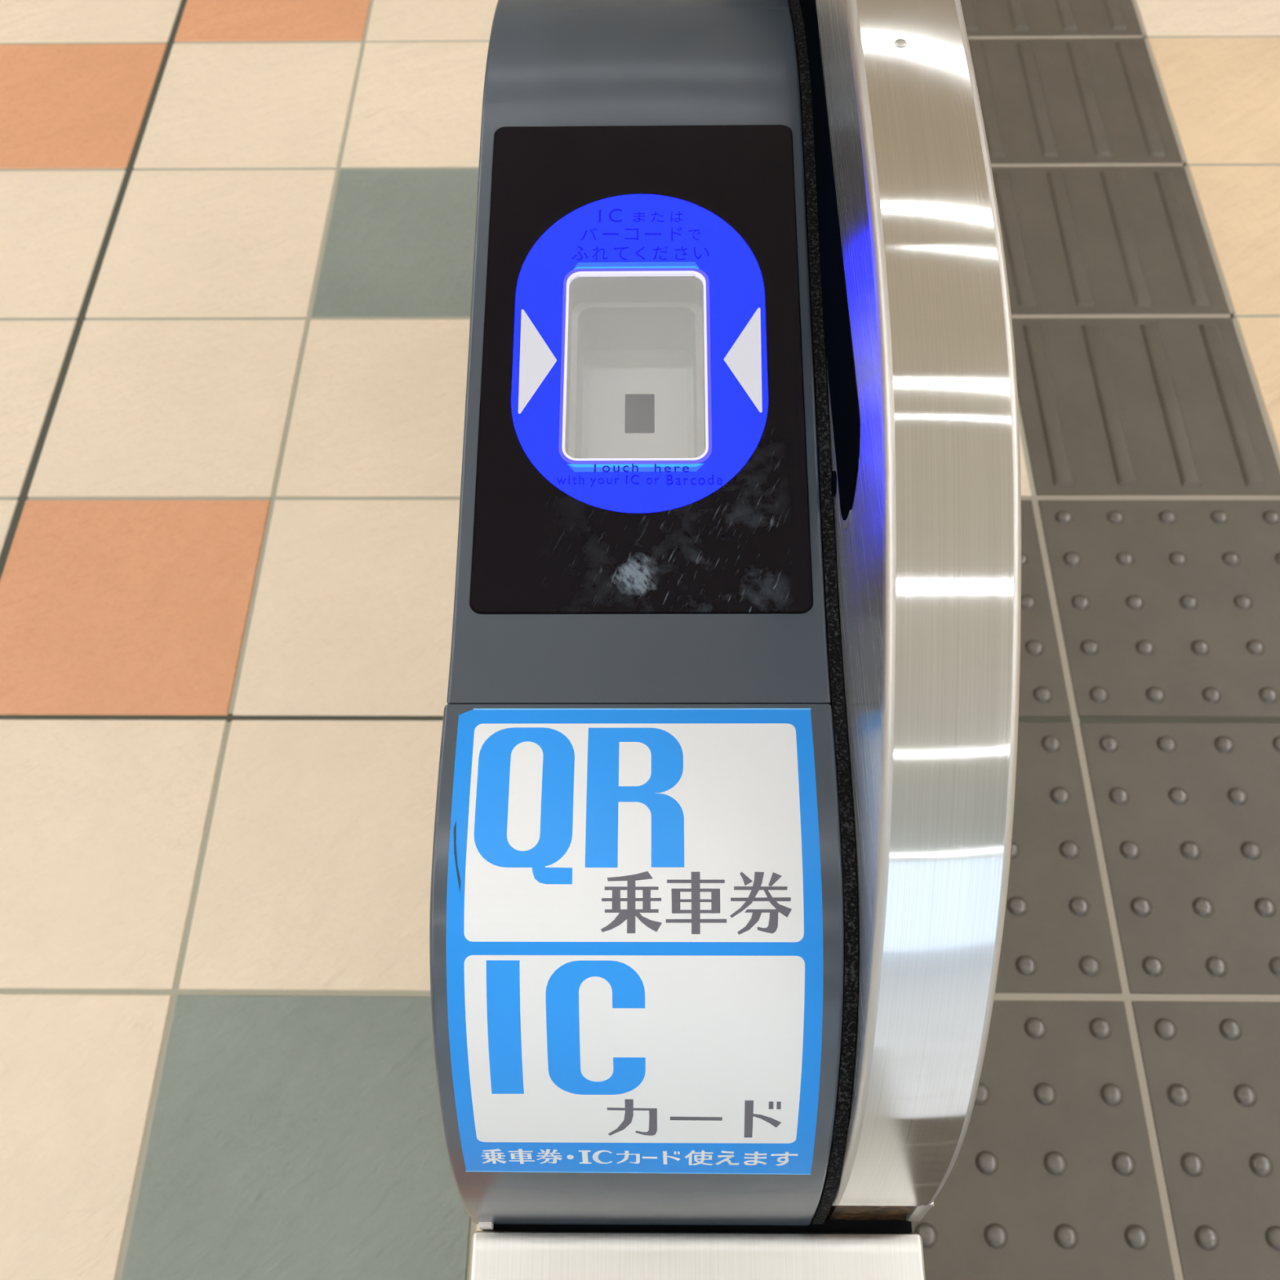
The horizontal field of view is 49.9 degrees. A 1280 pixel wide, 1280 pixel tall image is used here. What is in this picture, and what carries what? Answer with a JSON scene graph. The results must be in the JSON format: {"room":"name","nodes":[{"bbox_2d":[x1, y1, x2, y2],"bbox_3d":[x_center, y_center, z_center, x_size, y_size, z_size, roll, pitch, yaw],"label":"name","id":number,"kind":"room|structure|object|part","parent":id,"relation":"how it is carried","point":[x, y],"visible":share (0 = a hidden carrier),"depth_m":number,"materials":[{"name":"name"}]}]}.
{"room":"railway station","nodes":[
{"label":"railway station","id":0,"kind":"room"},
{"bbox_2d":[0,0,1279,1279],"bbox_3d":[-0.002,1.242,0.770,9.300,0.106,18.300,0,57,1],"label":"floor","id":1,"kind":"structure","parent":0,"point":[237,237],"depth_m":1.53,"materials":[{"name":"cream tile"},{"name":"terracotta orange tile"},{"name":"grey green tile"}]},
{"bbox_2d":[429,0,1021,1279],"bbox_3d":[0.028,-0.049,0.950,0.174,1.006,1.745,0,57,1],"label":"gate","id":2,"kind":"object","parent":1,"relation":"on","point":[725,800],"visible":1,"depth_m":0.46,"materials":[{"name":"grey metal"}]},
{"bbox_3d":[-0.001,0.099,0.463,0.108,0.081,0.117,0,57,1],"label":"white panel","id":3,"kind":"part","parent":2,"relation":"part of","materials":[{"name":"white plastic"}]},
{"bbox_3d":[-0.002,-0.103,0.518,0.052,0.018,0.079,0,57,1],"label":"glass","id":4,"kind":"part","parent":2,"relation":"part of","materials":[{"name":"glass"}]},
{"bbox_3d":[0.001,-0.108,0.519,0.120,0.045,0.208,0,57,1],"label":"touch panel","id":5,"kind":"part","parent":2,"relation":"part of","materials":[{"name":"black glass"}]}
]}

